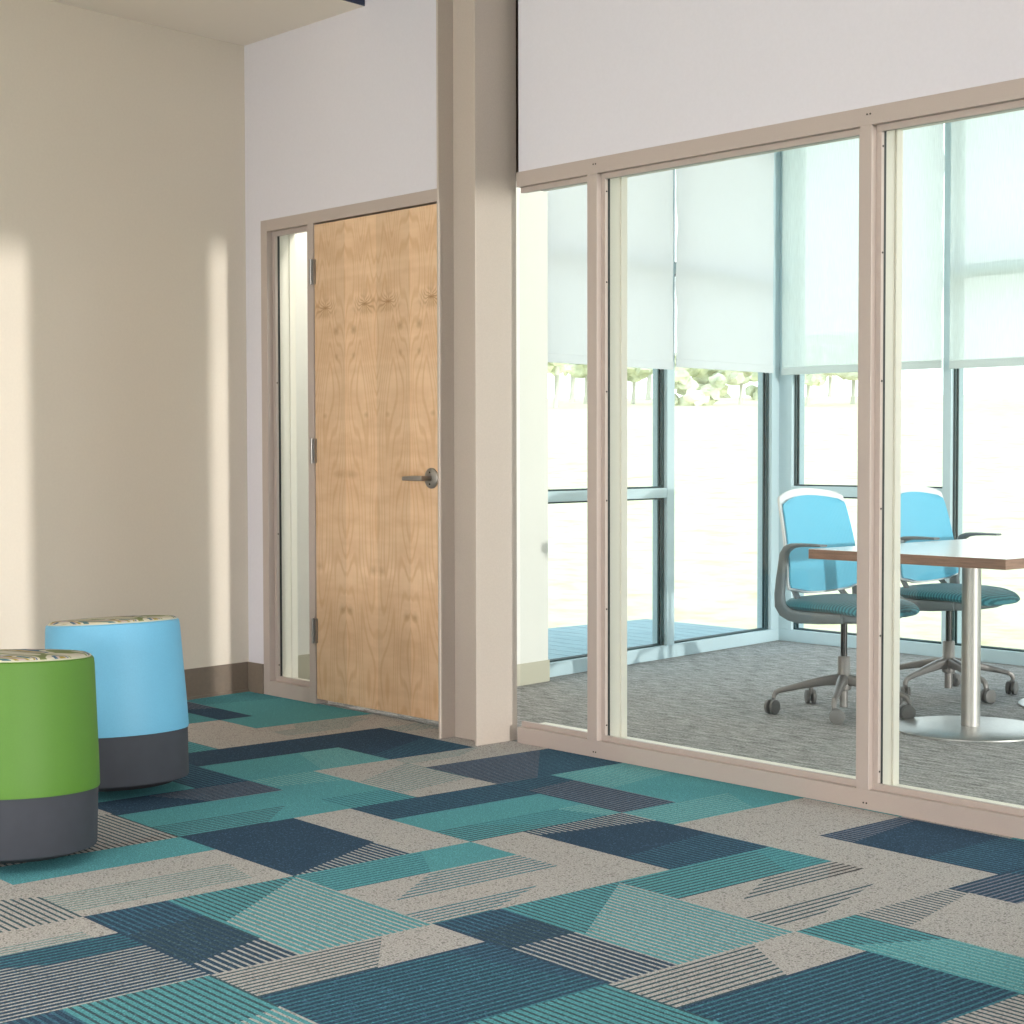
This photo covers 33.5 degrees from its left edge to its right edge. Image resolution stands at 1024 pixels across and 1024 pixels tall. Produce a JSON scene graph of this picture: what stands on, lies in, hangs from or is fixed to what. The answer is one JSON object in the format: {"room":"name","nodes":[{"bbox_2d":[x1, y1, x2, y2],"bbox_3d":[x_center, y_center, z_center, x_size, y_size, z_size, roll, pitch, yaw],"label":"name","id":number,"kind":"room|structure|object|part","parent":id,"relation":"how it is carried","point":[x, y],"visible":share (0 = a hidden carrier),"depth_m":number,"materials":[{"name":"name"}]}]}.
{"room":"office lounge","nodes":[
{"label":"office lounge","id":0,"kind":"room"},
{"bbox_2d":[0,0,309,668],"bbox_3d":[-4.171,-0.838,4.714,0.202,3.620,10.558,2,3,40],"label":"wall","id":1,"kind":"structure","parent":0,"point":[123,366],"depth_m":7.47,"materials":[{"name":"beige paint"}]},
{"bbox_2d":[184,662,248,699],"bbox_3d":[-4.375,0.916,4.370,0.018,0.140,9.668,2,3,40],"label":"baseboard","id":2,"kind":"structure","parent":1,"relation":"attached to","point":[210,681],"depth_m":7.90,"materials":[{"name":"brown plastic"}]},
{"bbox_2d":[298,654,309,679],"bbox_3d":[-0.928,0.763,8.425,0.006,0.140,0.697,2,3,40],"label":"baseboard","id":3,"kind":"structure","parent":1,"relation":"attached to","point":[303,660],"depth_m":8.32,"materials":[{"name":"beige plastic"}]},
{"bbox_2d":[0,691,1023,1023],"bbox_3d":[-0.483,1.129,0.175,9.315,0.001,12.843,-2,3,-41],"label":"floor","id":4,"kind":"structure","parent":0,"point":[341,866],"depth_m":4.32,"materials":[{"name":"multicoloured carpet"}]},
{"bbox_2d":[0,649,99,863],"bbox_3d":[-1.398,0.675,4.753,0.481,0.578,0.482,-1,2,-13],"label":"stool","id":5,"kind":"object","parent":4,"relation":"on","point":[50,767],"visible":1,"depth_m":4.58,"materials":[{"name":"green fabric"}]},
{"bbox_2d":[0,649,89,660],"bbox_3d":[-1.399,0.405,4.761,0.429,0.025,0.429,1,-1,-41],"label":"cushion","id":6,"kind":"object","parent":5,"relation":"on","point":[5,654],"depth_m":4.69,"materials":[{"name":"fabric"}]},
{"bbox_2d":[45,615,188,791],"bbox_3d":[-1.323,0.637,5.703,0.470,0.582,0.478,-1,2,-13],"label":"stool","id":7,"kind":"object","parent":4,"relation":"on","point":[142,707],"visible":0.83,"depth_m":5.52,"materials":[{"name":"blue fabric"}]},
{"bbox_2d":[49,615,174,624],"bbox_3d":[-1.339,0.367,5.710,0.420,0.025,0.420,-2,-1,-41],"label":"cushion","id":8,"kind":"object","parent":7,"relation":"on","point":[138,619],"depth_m":5.58,"materials":[{"name":"fabric"}]},
{"bbox_2d":[436,0,516,745],"bbox_3d":[-0.138,-0.915,6.634,0.209,3.620,0.233,-2,3,-41],"label":"steel column","id":9,"kind":"structure","parent":4,"relation":"on","point":[476,39],"depth_m":6.62,"materials":[{"name":"beige paint"}]},
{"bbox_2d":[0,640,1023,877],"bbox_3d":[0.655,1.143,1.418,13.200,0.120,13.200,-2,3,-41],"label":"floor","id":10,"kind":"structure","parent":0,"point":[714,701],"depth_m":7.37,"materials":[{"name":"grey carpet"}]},
{"bbox_2d":[764,488,919,724],"bbox_3d":[1.441,0.384,7.327,0.619,0.968,0.640,-2,3,-40],"label":"office chair","id":11,"kind":"object","parent":10,"relation":"on","point":[810,518],"visible":0.8,"depth_m":7.31,"materials":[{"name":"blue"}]},
{"bbox_3d":[1.264,0.747,7.327,0.292,0.104,0.039,0,2,1],"label":"leg","id":12,"kind":"part","parent":11,"relation":"part of","materials":[{"name":"grey metal"}]},
{"bbox_3d":[1.229,0.301,7.136,0.326,0.339,0.073,2,3,41],"label":"armrest","id":13,"kind":"part","parent":11,"relation":"part of","materials":[{"name":"grey plastic"}]},
{"bbox_3d":[1.318,0.124,7.430,0.488,0.455,0.133,-2,3,-40],"label":"frame","id":14,"kind":"part","parent":11,"relation":"part of","materials":[{"name":"blue"}]},
{"bbox_3d":[1.376,0.752,7.170,0.039,0.104,0.292,1,2,19],"label":"leg","id":15,"kind":"part","parent":11,"relation":"part of","materials":[{"name":"grey metal"}]},
{"bbox_3d":[1.454,0.398,7.281,0.484,0.074,0.504,-2,3,-40],"label":"seat","id":16,"kind":"part","parent":11,"relation":"part of","materials":[{"name":"teal fabric"}]},
{"bbox_3d":[1.630,0.288,7.476,0.073,0.339,0.326,-1,2,-32],"label":"armrest","id":17,"kind":"part","parent":11,"relation":"part of","materials":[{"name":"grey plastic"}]},
{"bbox_3d":[1.559,0.750,7.228,0.292,0.104,0.039,1,3,37],"label":"leg","id":18,"kind":"part","parent":11,"relation":"part of","materials":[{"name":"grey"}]},
{"bbox_2d":[778,122,1023,665],"bbox_3d":[5.148,-0.698,6.172,0.124,3.200,10.675,-2,3,-41],"label":"window","id":19,"kind":"structure","parent":10,"relation":"on","point":[791,387],"depth_m":9.33,"materials":[{"name":"blue metal"}]},
{"bbox_2d":[781,124,944,374],"bbox_3d":[1.972,-1.573,9.607,0.056,1.562,1.120,-2,3,-41],"label":"roller shade","id":20,"kind":"object","parent":19,"relation":"attached to","point":[820,183],"visible":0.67,"depth_m":9.69,"materials":[{"name":"fabric"}]},
{"bbox_3d":[5.151,0.866,6.228,0.124,0.070,10.675,-2,3,-41],"label":"sill rail","id":21,"kind":"part","parent":19,"relation":"part of","materials":[{"name":"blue metal"}]},
{"bbox_2d":[949,110,1023,368],"bbox_3d":[2.722,-1.541,8.758,0.056,1.568,1.072,-2,3,-41],"label":"roller shade","id":22,"kind":"object","parent":19,"relation":"attached to","point":[987,233],"visible":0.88,"depth_m":8.98,"materials":[{"name":"fabric"}]},
{"bbox_2d":[809,535,1023,742],"bbox_3d":[2.178,0.505,7.249,1.735,0.728,0.923,-2,3,-41],"label":"meeting table","id":23,"kind":"object","parent":10,"relation":"on","point":[974,555],"visible":0.94,"depth_m":6.86,"materials":[{"name":"white laminate"}]},
{"bbox_3d":[1.859,0.874,6.902,0.620,0.018,0.620,-2,3,-41],"label":"plate","id":24,"kind":"part","parent":23,"relation":"part of","materials":[{"name":"metal"}]},
{"bbox_3d":[2.560,0.850,7.520,0.620,0.018,0.620,-2,3,-41],"label":"plate","id":25,"kind":"part","parent":23,"relation":"part of","materials":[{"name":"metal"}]},
{"bbox_2d":[900,485,1019,703],"bbox_3d":[2.033,0.363,7.877,0.638,0.967,0.618,0,2,-5],"label":"office chair","id":26,"kind":"object","parent":10,"relation":"on","point":[924,513],"visible":0.68,"depth_m":7.88,"materials":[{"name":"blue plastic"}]},
{"bbox_3d":[1.892,0.722,7.993,0.292,0.104,0.039,1,3,36],"label":"leg","id":27,"kind":"part","parent":26,"relation":"part of","materials":[{"name":"grey metal"}]},
{"bbox_3d":[1.894,0.728,7.801,0.292,0.104,0.039,-2,3,-36],"label":"leg","id":28,"kind":"part","parent":26,"relation":"part of","materials":[{"name":"grey metal"}]},
{"bbox_3d":[1.836,0.279,7.698,0.326,0.339,0.073,2,3,38],"label":"armrest","id":29,"kind":"part","parent":26,"relation":"part of","materials":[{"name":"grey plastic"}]},
{"bbox_3d":[1.909,0.102,7.997,0.488,0.455,0.133,-2,3,-43],"label":"frame","id":30,"kind":"part","parent":26,"relation":"part of","materials":[{"name":"white"}]},
{"bbox_3d":[2.054,0.376,7.855,0.484,0.074,0.504,-2,3,-43],"label":"seat","id":31,"kind":"part","parent":26,"relation":"part of","materials":[{"name":"teal fabric"}]},
{"bbox_3d":[2.077,0.730,7.743,0.039,0.104,0.292,-1,2,-18],"label":"leg","id":32,"kind":"part","parent":26,"relation":"part of","materials":[{"name":"grey metal"}]},
{"bbox_3d":[2.218,0.266,8.059,0.073,0.339,0.326,-2,3,-35],"label":"armrest","id":33,"kind":"part","parent":26,"relation":"part of","materials":[{"name":"grey plastic"}]},
{"bbox_3d":[2.189,0.724,7.899,0.292,0.104,0.039,0,2,0],"label":"leg","id":34,"kind":"part","parent":26,"relation":"part of","materials":[{"name":"grey metal"}]},
{"bbox_2d":[516,187,547,663],"bbox_3d":[-0.059,-0.762,8.232,0.231,3.200,0.450,2,3,40],"label":"wall","id":35,"kind":"structure","parent":0,"point":[532,207],"depth_m":8.25,"materials":[{"name":"white paint"}]},
{"bbox_2d":[517,660,549,685],"bbox_3d":[0.009,0.786,8.236,0.077,0.105,0.455,2,3,40],"label":"baseboard","id":36,"kind":"structure","parent":35,"relation":"attached to","point":[539,671],"depth_m":8.29,"materials":[{"name":"beige plastic"}]},
{"bbox_2d":[548,152,779,676],"bbox_3d":[0.827,-0.802,9.295,0.104,3.200,2.299,2,3,40],"label":"window","id":37,"kind":"structure","parent":35,"relation":"in","point":[663,646],"depth_m":9.34,"materials":[{"name":"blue metal"}]},
{"bbox_2d":[548,170,673,369],"bbox_3d":[0.503,-1.537,8.768,0.056,1.569,1.092,2,3,40],"label":"roller shade","id":38,"kind":"object","parent":37,"relation":"attached to","point":[650,224],"visible":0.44,"depth_m":8.89,"materials":[{"name":"white fabric"}]},
{"bbox_3d":[0.830,0.762,9.351,0.104,0.070,2.298,2,3,40],"label":"sill rail","id":39,"kind":"part","parent":37,"relation":"part of","materials":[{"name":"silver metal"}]},
{"bbox_2d":[675,153,773,372],"bbox_3d":[1.192,-1.575,9.578,0.056,1.553,0.995,2,3,40],"label":"roller shade","id":40,"kind":"object","parent":37,"relation":"attached to","point":[725,241],"visible":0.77,"depth_m":9.57,"materials":[{"name":"white fabric"}]},
{"bbox_2d":[244,0,1023,663],"bbox_3d":[3.048,-0.798,3.228,0.140,3.620,12.846,-2,3,-41],"label":"wall","id":41,"kind":"structure","parent":0,"point":[597,78],"depth_m":6.28,"materials":[{"name":"white paint"}]},
{"bbox_2d":[248,662,263,693],"bbox_3d":[-1.206,0.779,8.003,0.006,0.140,0.134,-2,3,-41],"label":"baseboard","id":42,"kind":"structure","parent":41,"relation":"attached to","point":[255,670],"depth_m":7.99,"materials":[{"name":"brown plastic"}]},
{"bbox_2d":[261,213,309,702],"bbox_3d":[-0.981,-0.245,7.827,0.153,2.198,0.375,-2,3,-41],"label":"window","id":43,"kind":"structure","parent":41,"relation":"in","point":[278,283],"depth_m":7.91,"materials":[{"name":"beige paint"}]},
{"bbox_3d":[-0.939,-0.252,7.830,0.086,2.080,0.325,-2,3,-41],"label":"frame","id":44,"kind":"part","parent":43,"relation":"part of","materials":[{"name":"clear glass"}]},
{"bbox_2d":[307,189,438,720],"bbox_3d":[-0.544,-0.226,7.280,0.217,2.198,1.023,-2,3,-41],"label":"door","id":45,"kind":"structure","parent":41,"relation":"in","point":[372,265],"depth_m":7.27,"materials":[{"name":"beige wood"}]},
{"bbox_3d":[-0.394,-0.139,6.996,0.062,0.022,0.136,-2,3,-41],"label":"lever","id":46,"kind":"part","parent":45,"relation":"part of","materials":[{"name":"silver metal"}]},
{"bbox_2d":[516,0,518,171],"bbox_3d":[0.036,-2.017,6.658,0.040,1.420,0.205,-2,3,-41],"label":"joint","id":47,"kind":"object","parent":41,"relation":"attached to","point":[517,143],"depth_m":6.66,"materials":[{"name":"brown plastic"}]},
{"bbox_2d":[516,78,1023,838],"bbox_3d":[3.676,-0.066,2.550,0.152,2.203,10.961,-2,3,-41],"label":"window","id":48,"kind":"structure","parent":41,"relation":"in","point":[875,786],"depth_m":5.45,"materials":[{"name":"beige paint"}]},
{"bbox_3d":[0.582,-2.588,1.359,13.600,0.100,13.800,-2,3,-41],"label":"ceiling","id":49,"kind":"structure","parent":0,"visible":0},
{"bbox_2d":[50,0,364,45],"bbox_3d":[-4.029,-2.325,3.953,0.935,0.594,9.668,2,3,40],"label":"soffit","id":50,"kind":"structure","parent":49,"relation":"attached to","point":[240,22],"depth_m":7.35,"materials":[{"name":"beige paint"}]},
{"label":"outside","id":51,"kind":"structure","parent":0,"visible":0},
{"bbox_2d":[548,394,1023,648],"bbox_3d":[1.851,-1.266,6.928,440.000,4.613,440.000,-2,3,-41],"label":"grass field","id":52,"kind":"structure","parent":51,"point":[716,481],"depth_m":26.40,"materials":[{"name":"white"}]},
{"bbox_2d":[548,362,566,407],"bbox_3d":[1.911,-6.585,73.710,2.660,4.516,2.508,-2,3,-41],"label":"tree","id":53,"kind":"object","parent":52,"relation":"on","point":[555,369],"visible":0.03,"depth_m":73.70,"materials":[{"name":"green plant"}]},
{"bbox_3d":[1.909,-7.335,73.683,2.660,3.016,2.508,-2,3,-41],"label":"crown","id":54,"kind":"part","parent":53,"relation":"part of","materials":[{"name":"green plant"}]},
{"bbox_2d":[563,364,574,401],"bbox_3d":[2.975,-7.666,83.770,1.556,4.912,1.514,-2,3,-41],"label":"tree","id":55,"kind":"object","parent":52,"relation":"on","point":[572,389],"visible":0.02,"depth_m":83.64,"materials":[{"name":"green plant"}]},
{"bbox_3d":[2.974,-8.377,83.744,1.556,3.489,1.514,-2,3,-41],"label":"crown","id":56,"kind":"part","parent":55,"relation":"part of","materials":[{"name":"green plant"}]},
{"bbox_2d":[566,364,586,403],"bbox_3d":[3.420,-7.184,79.766,2.211,4.651,1.947,-2,3,-41],"label":"tree","id":57,"kind":"object","parent":52,"relation":"on","point":[575,370],"visible":0.07,"depth_m":79.38,"materials":[{"name":"green plant"}]},
{"bbox_3d":[3.418,-7.888,79.741,2.211,3.241,1.947,-2,3,-41],"label":"crown","id":58,"kind":"part","parent":57,"relation":"part of","materials":[{"name":"green plant"}]},
{"bbox_2d":[627,367,652,403],"bbox_3d":[5.303,-6.439,77.622,2.606,3.517,1.938,1,2,19],"label":"tree","id":59,"kind":"object","parent":52,"relation":"on","point":[634,375],"visible":0.21,"depth_m":77.14,"materials":[{"name":"green plant"}]},
{"bbox_3d":[5.302,-7.055,77.600,2.606,2.285,1.938,1,2,19],"label":"crown","id":60,"kind":"part","parent":59,"relation":"part of","materials":[{"name":"green plant"}]},
{"bbox_2d":[548,619,748,658],"bbox_3d":[0.118,0.870,9.847,4.053,0.080,2.102,-2,3,-41],"label":"deck","id":61,"kind":"object","parent":52,"relation":"on","point":[567,641],"visible":0.09,"depth_m":10.96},
{"bbox_2d":[645,375,651,399],"bbox_3d":[7.018,-8.061,87.538,1.155,5.008,1.353,-2,3,-41],"label":"tree","id":62,"kind":"object","parent":52,"relation":"on","point":[648,390],"visible":0.02,"depth_m":87.42,"materials":[{"name":"green plant"}]},
{"bbox_2d":[675,352,726,405],"bbox_3d":[7.956,-5.857,75.582,2.554,2.857,2.712,-2,3,-41],"label":"shrub","id":63,"kind":"object","parent":52,"relation":"on","point":[685,386],"visible":0.61,"depth_m":74.84,"materials":[{"name":"green plant"}]},
{"bbox_2d":[675,360,757,397],"bbox_3d":[11.493,-7.667,95.089,4.843,3.440,5.142,-2,3,-41],"label":"shrub","id":64,"kind":"object","parent":52,"relation":"on","point":[700,376],"visible":0.17,"depth_m":94.42,"materials":[{"name":"green plant"}]},
{"bbox_2d":[725,370,752,404],"bbox_3d":[10.399,-6.281,77.125,1.551,3.224,1.851,1,2,32],"label":"tree","id":65,"kind":"object","parent":52,"relation":"on","point":[734,377],"visible":0.24,"depth_m":76.81,"materials":[{"name":"green plant"}]},
{"bbox_3d":[10.399,-6.806,77.106,1.550,2.174,1.847,1,2,30],"label":"crown","id":66,"kind":"part","parent":65,"relation":"part of","materials":[{"name":"green plant"}]},
{"bbox_2d":[744,372,757,399],"bbox_3d":[12.738,-7.156,86.767,2.343,3.222,2.379,-2,3,-41],"label":"shrub","id":67,"kind":"object","parent":52,"relation":"on","point":[751,390],"visible":0.1,"depth_m":87.20,"materials":[{"name":"green plant"}]},
{"bbox_2d":[805,373,826,405],"bbox_3d":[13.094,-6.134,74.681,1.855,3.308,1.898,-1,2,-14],"label":"tree","id":68,"kind":"object","parent":52,"relation":"on","point":[810,379],"visible":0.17,"depth_m":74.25,"materials":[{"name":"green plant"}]},
{"bbox_3d":[13.093,-6.641,74.663,1.855,2.293,1.898,-1,2,-14],"label":"crown","id":69,"kind":"part","parent":68,"relation":"part of","materials":[{"name":"green plant"}]},
{"bbox_2d":[823,373,836,396],"bbox_3d":[17.582,-8.007,94.027,3.099,3.836,2.839,-2,3,-41],"label":"tree","id":70,"kind":"object","parent":52,"relation":"on","point":[830,375],"visible":0.02,"depth_m":94.08,"materials":[{"name":"green plant"}]},
{"bbox_3d":[17.580,-8.634,94.004,3.099,2.580,2.839,-2,3,-41],"label":"crown","id":71,"kind":"part","parent":70,"relation":"part of","materials":[{"name":"green plant"}]},
{"bbox_2d":[834,372,857,403],"bbox_3d":[15.317,-6.422,76.271,2.088,3.554,1.801,-2,3,-41],"label":"tree","id":72,"kind":"object","parent":52,"relation":"on","point":[851,376],"visible":0.11,"depth_m":75.97,"materials":[{"name":"green plant"}]},
{"bbox_3d":[15.316,-7.036,76.249,2.088,2.325,1.801,-2,3,-41],"label":"crown","id":73,"kind":"part","parent":72,"relation":"part of","materials":[{"name":"green plant"}]}
]}

